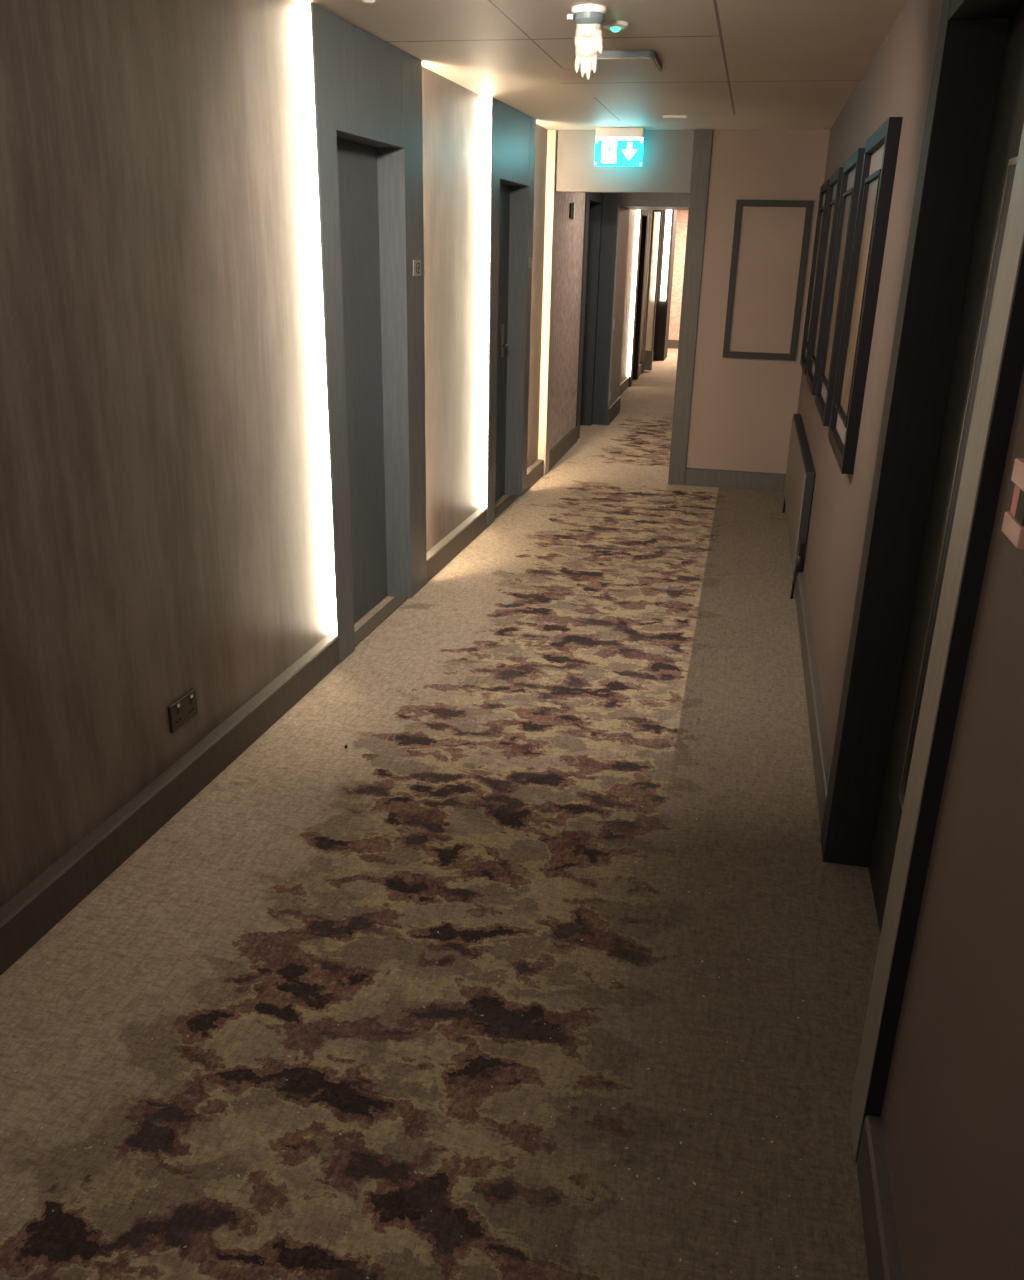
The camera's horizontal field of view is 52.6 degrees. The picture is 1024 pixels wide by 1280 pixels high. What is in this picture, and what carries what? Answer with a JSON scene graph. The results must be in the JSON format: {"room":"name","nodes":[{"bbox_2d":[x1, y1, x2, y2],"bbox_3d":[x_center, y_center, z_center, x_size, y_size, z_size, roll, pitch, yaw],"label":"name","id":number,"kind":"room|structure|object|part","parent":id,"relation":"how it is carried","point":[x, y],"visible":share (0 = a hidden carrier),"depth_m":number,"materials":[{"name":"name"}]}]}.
{"room":"hotel corridor","nodes":[
{"label":"hotel corridor","id":0,"kind":"room"},
{"bbox_2d":[0,0,547,907],"bbox_3d":[-1.035,-0.661,2.908,0.155,2.320,9.727,6,21,13],"label":"wall","id":1,"kind":"structure","parent":0,"point":[163,522],"depth_m":2.87,"materials":[{"name":"beige wood"}]},
{"bbox_2d":[0,635,338,975],"bbox_3d":[-1.428,1.037,1.522,0.045,0.120,5.851,6,21,13],"label":"baseboard","id":2,"kind":"structure","parent":1,"relation":"attached to","point":[36,909],"depth_m":2.93,"materials":[{"name":"paint"}]},
{"bbox_2d":[168,688,197,732],"bbox_3d":[-0.991,0.213,3.131,0.015,0.086,0.145,6,21,13],"label":"wall socket","id":3,"kind":"object","parent":1,"relation":"attached to","point":[185,708],"visible":1,"depth_m":3.12,"materials":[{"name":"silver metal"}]},
{"bbox_2d":[310,3,426,663],"bbox_3d":[-0.615,-1.185,4.304,0.170,2.320,1.112,6,21,13],"label":"door","id":4,"kind":"structure","parent":1,"relation":"in","point":[368,89],"depth_m":4.35,"materials":[{"name":"grey wood"}]},
{"bbox_2d":[304,6,336,631],"bbox_3d":[-0.688,-1.060,3.807,0.040,2.200,0.011,6,21,11],"label":"strip light","id":5,"kind":"object","parent":4,"relation":"attached to","point":[307,11],"visible":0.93,"depth_m":3.74,"materials":[{"name":"beige plastic"}]},
{"bbox_3d":[-0.608,-2.089,3.917,0.163,0.355,0.711,6,21,13],"label":"header panel","id":6,"kind":"part","parent":4,"relation":"part of","materials":[{"name":"grey wood"}]},
{"bbox_3d":[-0.420,-1.643,4.576,0.005,0.066,0.096,6,21,13],"label":"number plate","id":7,"kind":"part","parent":4,"relation":"part of","materials":[{"name":"grey metal"}]},
{"bbox_2d":[427,508,486,581],"bbox_3d":[-0.312,-0.539,5.716,0.045,0.120,1.158,6,21,13],"label":"baseboard","id":8,"kind":"structure","parent":1,"relation":"attached to","point":[451,545],"depth_m":5.65,"materials":[{"name":"paint"}]},
{"bbox_2d":[481,97,535,527],"bbox_3d":[-0.077,-1.945,6.326,0.169,2.320,1.022,6,21,13],"label":"door","id":9,"kind":"structure","parent":1,"relation":"in","point":[513,132],"depth_m":6.47,"materials":[{"name":"grey wood"}]},
{"bbox_2d":[482,98,490,506],"bbox_3d":[-0.139,-1.835,5.870,0.040,2.200,0.011,6,21,11],"label":"strip light","id":10,"kind":"object","parent":9,"relation":"attached to","point":[488,100],"visible":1,"depth_m":5.83,"materials":[{"name":"beige plastic"}]},
{"bbox_3d":[-0.062,-1.898,6.568,0.013,0.200,0.050,6,21,11],"label":"lock plate","id":11,"kind":"part","parent":9,"relation":"part of","materials":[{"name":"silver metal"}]},
{"bbox_3d":[-0.057,-2.856,5.993,0.163,0.380,0.711,6,21,13],"label":"header panel","id":12,"kind":"part","parent":9,"relation":"part of","materials":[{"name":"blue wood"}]},
{"bbox_3d":[0.116,-2.399,6.589,0.005,0.066,0.096,6,21,13],"label":"number plate","id":13,"kind":"part","parent":9,"relation":"part of","materials":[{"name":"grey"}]},
{"bbox_2d":[526,459,543,490],"bbox_3d":[0.144,-1.183,7.429,0.045,0.120,0.567,6,21,13],"label":"baseboard","id":14,"kind":"structure","parent":1,"relation":"attached to","point":[535,471],"depth_m":7.43,"materials":[{"name":"paint"}]},
{"bbox_2d":[538,130,557,475],"bbox_3d":[0.244,-2.336,7.370,0.085,2.320,0.160,6,21,11],"label":"light strip","id":15,"kind":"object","parent":1,"relation":"attached to","point":[551,204],"depth_m":7.29,"materials":[{"name":"paint"}]},
{"bbox_2d":[0,348,879,1279],"bbox_3d":[1.132,-1.381,8.242,2.520,0.050,20.900,6,21,11],"label":"floor","id":16,"kind":"structure","parent":0,"point":[635,635],"depth_m":2.46,"materials":[{"name":"carpet"}]},
{"bbox_2d":[2,712,803,1279],"bbox_3d":[-0.130,0.677,2.703,1.716,0.004,2.417,6,21,11],"label":"lint","id":17,"kind":"object","parent":16,"relation":"on","point":[524,1113],"visible":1,"depth_m":2.04,"materials":[{"name":"beige fabric"}]},
{"bbox_2d":[550,192,584,449],"bbox_3d":[0.336,-2.608,8.089,0.190,2.320,1.380,6,21,11],"label":"wall","id":18,"kind":"structure","parent":0,"point":[570,232],"depth_m":8.12,"materials":[{"name":"beige wood"}]},
{"bbox_2d":[549,426,577,470],"bbox_3d":[0.417,-1.576,8.460,0.022,0.130,1.378,6,21,11],"label":"baseboard","id":19,"kind":"structure","parent":18,"relation":"attached to","point":[560,449],"depth_m":8.39,"materials":[{"name":"paint"}]},
{"bbox_2d":[569,202,574,218],"bbox_3d":[0.454,-3.248,7.837,0.017,0.120,0.150,6,21,11],"label":"wall sign","id":20,"kind":"object","parent":18,"relation":"attached to","point":[572,205],"visible":1,"depth_m":7.81,"materials":[{"name":"black paint"}]},
{"bbox_2d":[576,192,602,438],"bbox_3d":[0.596,-3.008,9.152,0.205,2.320,0.946,6,21,11],"label":"door","id":21,"kind":"structure","parent":18,"relation":"in","point":[590,265],"depth_m":9.39,"materials":[{"name":"wood"}]},
{"bbox_3d":[0.621,-3.932,8.825,0.204,0.360,0.698,6,21,11],"label":"header panel","id":22,"kind":"part","parent":21,"relation":"part of","materials":[{"name":"wood"}]},
{"bbox_2d":[292,0,906,130],"bbox_3d":[-0.021,-1.713,2.327,2.520,0.100,9.820,6,21,11],"label":"ceiling","id":23,"kind":"structure","parent":0,"point":[727,64],"depth_m":4.09,"materials":[{"name":"white paint"}]},
{"bbox_2d":[362,0,375,3],"bbox_3d":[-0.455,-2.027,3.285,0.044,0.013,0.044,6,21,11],"label":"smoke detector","id":24,"kind":"object","parent":23,"relation":"attached to","point":[364,1],"visible":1,"depth_m":3.28,"materials":[{"name":"white plastic"}]},
{"bbox_2d":[567,4,606,24],"bbox_3d":[0.246,-2.021,3.362,0.124,0.052,0.116,6,21,11],"label":"ceiling detector","id":25,"kind":"object","parent":23,"relation":"attached to","point":[584,13],"visible":0.94,"depth_m":3.32,"materials":[{"name":"white plastic"}]},
{"bbox_2d":[575,24,602,79],"bbox_3d":[0.252,-1.932,3.395,0.098,0.173,0.062,6,21,11],"label":"glove","id":26,"kind":"object","parent":25,"relation":"hanging from","point":[588,37],"visible":0.94,"depth_m":3.38,"materials":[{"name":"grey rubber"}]},
{"bbox_2d":[603,21,628,31],"bbox_3d":[0.358,-2.113,3.574,0.088,0.026,0.088,6,21,11],"label":"ceiling sensor","id":27,"kind":"object","parent":23,"relation":"attached to","point":[615,26],"visible":1,"depth_m":3.55,"materials":[{"name":"white plastic"}]},
{"bbox_2d":[594,127,644,165],"bbox_3d":[0.696,-3.205,6.734,0.310,0.225,0.064,6,21,11],"label":"exit sign","id":28,"kind":"object","parent":23,"relation":"hanging from","point":[614,146],"visible":1,"depth_m":6.72,"materials":[{"name":"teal plastic"}]},
{"bbox_3d":[0.696,-3.170,6.747,0.310,0.151,0.024,6,21,11],"label":"lit panel","id":29,"kind":"part","parent":28,"relation":"part of","materials":[{"name":"teal plastic"}]},
{"bbox_2d":[591,50,661,73],"bbox_3d":[0.447,-2.371,4.255,0.312,0.027,0.400,6,21,11],"label":"ceiling panel","id":30,"kind":"object","parent":23,"relation":"attached to","point":[623,61],"visible":0.68,"depth_m":4.17,"materials":[{"name":"grey plastic"}]},
{"bbox_2d":[663,115,686,118],"bbox_3d":[0.949,-3.045,6.033,0.137,0.014,0.070,6,21,11],"label":"recessed light","id":31,"kind":"object","parent":23,"relation":"in","point":[664,116],"visible":1,"depth_m":6.01,"materials":[{"name":"white plastic"}]},
{"bbox_2d":[620,210,651,382],"bbox_3d":[1.533,-4.507,13.132,0.190,2.320,6.040,6,21,11],"label":"wall","id":32,"kind":"structure","parent":0,"point":[633,213],"depth_m":12.13,"materials":[{"name":"beige wood"}]},
{"bbox_2d":[619,377,628,395],"bbox_3d":[1.188,-2.794,11.709,0.022,0.120,2.108,6,21,11],"label":"baseboard","id":33,"kind":"structure","parent":32,"relation":"attached to","point":[624,385],"depth_m":12.23,"materials":[{"name":"paint"}]},
{"bbox_2d":[628,210,648,386],"bbox_3d":[1.462,-4.357,12.735,0.235,2.320,0.900,6,21,11],"label":"door","id":34,"kind":"structure","parent":32,"relation":"in","point":[643,225],"depth_m":12.91,"materials":[{"name":"brown wood"}]},
{"bbox_2d":[627,210,639,376],"bbox_3d":[1.450,-4.241,12.268,0.033,2.185,0.033,6,21,11],"label":"strip light","id":35,"kind":"object","parent":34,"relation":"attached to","point":[638,211],"visible":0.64,"depth_m":12.30,"materials":[{"name":"beige plastic"}]},
{"bbox_3d":[1.481,-5.272,12.386,0.234,0.360,0.598,6,21,11],"label":"header panel","id":36,"kind":"part","parent":34,"relation":"part of","materials":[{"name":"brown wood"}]},
{"bbox_2d":[638,352,653,376],"bbox_3d":[1.879,-3.890,14.608,0.025,0.130,2.378,6,21,11],"label":"baseboard","id":37,"kind":"structure","parent":32,"relation":"attached to","point":[641,365],"depth_m":14.07,"materials":[{"name":"paint"}]},
{"bbox_2d":[643,210,661,370],"bbox_3d":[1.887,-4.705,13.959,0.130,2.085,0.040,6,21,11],"label":"door","id":38,"kind":"structure","parent":32,"relation":"in","point":[656,222],"depth_m":13.94,"materials":[{"name":"paint"}]},
{"bbox_3d":[1.874,-3.854,14.282,0.080,0.265,0.040,6,21,11],"label":"rail","id":39,"kind":"part","parent":38,"relation":"part of","materials":[{"name":"wood"}]},
{"bbox_3d":[1.895,-4.800,13.921,0.080,1.760,0.008,6,21,11],"label":"glass pane","id":40,"kind":"part","parent":38,"relation":"part of","materials":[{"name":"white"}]},
{"bbox_2d":[653,210,677,360],"bbox_3d":[2.214,-5.442,15.623,0.365,2.320,0.650,6,21,11],"label":"door","id":41,"kind":"structure","parent":32,"relation":"in","point":[662,316],"depth_m":15.47,"materials":[{"name":"brown wood"}]},
{"bbox_2d":[660,210,671,300],"bbox_3d":[2.255,-5.637,15.168,0.075,1.270,0.030,6,21,11],"label":"strip light","id":42,"kind":"object","parent":41,"relation":"attached to","point":[668,212],"visible":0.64,"depth_m":15.16,"materials":[{"name":"beige plastic"}]},
{"bbox_2d":[668,210,687,339],"bbox_3d":[3.508,-6.028,17.230,2.150,2.320,0.150,6,21,11],"label":"wall","id":43,"kind":"structure","parent":0,"point":[682,215],"depth_m":17.29,"materials":[{"name":"beige paint"}]},
{"bbox_2d":[668,340,678,348],"bbox_3d":[3.467,-4.979,17.538,2.150,0.140,0.025,6,21,11],"label":"baseboard","id":44,"kind":"structure","parent":43,"relation":"attached to","point":[671,343],"depth_m":17.67,"materials":[{"name":"paint"}]},
{"bbox_2d":[556,129,829,485],"bbox_3d":[1.235,-2.239,7.172,1.925,2.320,0.140,6,21,11],"label":"wall","id":45,"kind":"structure","parent":0,"point":[743,410],"depth_m":6.94,"materials":[{"name":"beige paint"}]},
{"bbox_2d":[668,129,712,484],"bbox_3d":[1.232,-2.238,7.169,0.120,2.320,0.168,6,21,11],"label":"trim","id":46,"kind":"structure","parent":45,"relation":"attached to","point":[703,138],"depth_m":7.05,"materials":[{"name":"paint"}]},
{"bbox_2d":[685,468,785,491],"bbox_3d":[1.593,-1.147,7.409,0.696,0.125,0.022,6,21,11],"label":"baseboard","id":47,"kind":"structure","parent":45,"relation":"attached to","point":[748,480],"depth_m":7.40,"materials":[{"name":"paint"}]},
{"bbox_2d":[722,200,812,359],"bbox_3d":[1.697,-2.392,6.911,0.486,1.000,0.030,6,21,11],"label":"frame","id":48,"kind":"object","parent":45,"relation":"attached to","point":[771,237],"visible":1,"depth_m":6.91,"materials":[{"name":"black paint"}]},
{"bbox_2d":[797,0,1023,1279],"bbox_3d":[1.018,-0.460,2.497,0.178,2.320,9.720,6,21,11],"label":"wall","id":49,"kind":"structure","parent":0,"point":[952,1114],"depth_m":1.50,"materials":[{"name":"beige paint"}]},
{"bbox_2d":[782,414,814,598],"bbox_3d":[1.617,-0.833,5.899,0.049,0.618,2.007,6,21,11],"label":"heater","id":50,"kind":"object","parent":49,"relation":"attached to","point":[800,472],"visible":0.98,"depth_m":5.34,"materials":[{"name":"black paint"}]},
{"bbox_3d":[1.607,-0.894,5.920,0.005,0.495,1.918,6,21,11],"label":"panel","id":51,"kind":"part","parent":50,"relation":"part of","materials":[{"name":"white metal"}]},
{"bbox_2d":[795,414,812,469],"bbox_3d":[1.636,-1.136,5.829,0.025,0.002,1.841,6,21,11],"label":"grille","id":52,"kind":"object","parent":50,"relation":"attached to","point":[806,460],"depth_m":5.64,"materials":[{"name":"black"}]},
{"bbox_3d":[1.630,-0.892,5.916,0.040,0.515,1.930,6,21,11],"label":"casing","id":53,"kind":"part","parent":50,"relation":"part of","materials":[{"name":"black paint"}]},
{"bbox_2d":[784,495,830,831],"bbox_3d":[1.430,-0.289,5.160,0.027,0.120,4.733,6,21,11],"label":"baseboard","id":54,"kind":"structure","parent":49,"relation":"attached to","point":[819,743],"depth_m":3.72,"materials":[{"name":"paint"}]},
{"bbox_2d":[800,180,829,374],"bbox_3d":[1.810,-2.151,6.171,0.037,1.043,0.700,6,21,11],"label":"framed picture","id":55,"kind":"object","parent":49,"relation":"attached to","point":[824,188],"visible":0.73,"depth_m":6.29,"materials":[{"name":"black paint"}]},
{"bbox_2d":[807,211,822,342],"bbox_3d":[1.812,-2.151,6.170,0.003,0.753,0.430,6,21,11],"label":"print","id":56,"kind":"object","parent":55,"relation":"attached to","point":[820,219],"depth_m":6.33},
{"bbox_2d":[806,167,842,394],"bbox_3d":[1.613,-1.838,5.339,0.037,1.043,0.720,6,21,11],"label":"framed picture","id":57,"kind":"object","parent":49,"relation":"attached to","point":[835,181],"visible":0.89,"depth_m":5.41,"materials":[{"name":"black paint"}]},
{"bbox_2d":[814,205,833,357],"bbox_3d":[1.615,-1.838,5.339,0.003,0.753,0.450,6,21,11],"label":"print","id":58,"kind":"object","parent":57,"relation":"attached to","point":[831,207],"depth_m":5.49},
{"bbox_2d":[815,148,864,425],"bbox_3d":[1.398,-1.498,4.435,0.037,1.043,0.740,6,21,11],"label":"framed picture","id":59,"kind":"object","parent":49,"relation":"attached to","point":[852,169],"visible":0.91,"depth_m":4.42,"materials":[{"name":"black paint"}]},
{"bbox_2d":[824,195,850,379],"bbox_3d":[1.400,-1.497,4.434,0.003,0.753,0.470,6,21,11],"label":"print","id":60,"kind":"object","parent":59,"relation":"attached to","point":[846,200],"depth_m":4.56},
{"bbox_2d":[828,117,902,473],"bbox_3d":[1.179,-1.150,3.512,0.037,1.043,0.720,6,21,11],"label":"framed picture","id":61,"kind":"object","parent":49,"relation":"attached to","point":[881,148],"visible":1,"depth_m":3.35,"materials":[{"name":"black paint"}]},
{"bbox_2d":[840,179,877,415],"bbox_3d":[1.181,-1.150,3.512,0.003,0.753,0.450,6,21,11],"label":"print","id":62,"kind":"object","parent":61,"relation":"attached to","point":[870,192],"depth_m":3.61},
{"bbox_2d":[856,1115,903,1279],"bbox_3d":[0.252,1.579,0.196,0.027,0.120,3.781,6,21,11],"label":"baseboard","id":63,"kind":"structure","parent":49,"relation":"attached to","point":[883,1256],"depth_m":1.75,"materials":[{"name":"paint"}]},
{"bbox_2d":[821,0,1023,1162],"bbox_3d":[0.871,-0.219,2.085,0.158,2.158,1.172,6,21,11],"label":"door","id":64,"kind":"structure","parent":49,"relation":"in","point":[956,367],"depth_m":2.26,"materials":[{"name":"black wood"}]},
{"bbox_3d":[0.984,-0.399,2.563,0.158,2.158,0.125,6,21,11],"label":"casing","id":65,"kind":"part","parent":64,"relation":"part of","materials":[{"name":"brown wood"}]},
{"bbox_3d":[0.901,-0.202,2.039,0.003,1.360,0.395,6,21,11],"label":"vision panel","id":66,"kind":"part","parent":64,"relation":"part of","materials":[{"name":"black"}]},
{"bbox_2d":[1001,458,1023,548],"bbox_3d":[0.631,-0.166,1.259,0.036,0.094,0.088,6,21,11],"label":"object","id":67,"kind":"object","parent":49,"relation":"attached to","point":[1013,521],"visible":1,"depth_m":1.26,"materials":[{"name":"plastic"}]},
{"bbox_3d":[0.614,-0.160,1.247,0.002,0.037,0.040,6,21,11],"label":"push panel","id":68,"kind":"part","parent":67,"relation":"part of","materials":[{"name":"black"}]},
{"bbox_3d":[3.282,-4.043,12.016,0.170,2.320,10.840,6,21,11],"label":"wall","id":69,"kind":"structure","parent":0,"visible":0},
{"bbox_2d":[592,193,689,424],"bbox_3d":[1.740,-3.224,9.781,2.150,2.320,0.875,6,21,11],"label":"door frame","id":70,"kind":"structure","parent":69,"relation":"in","point":[617,207],"depth_m":9.64,"materials":[{"name":"wood"}]}
]}

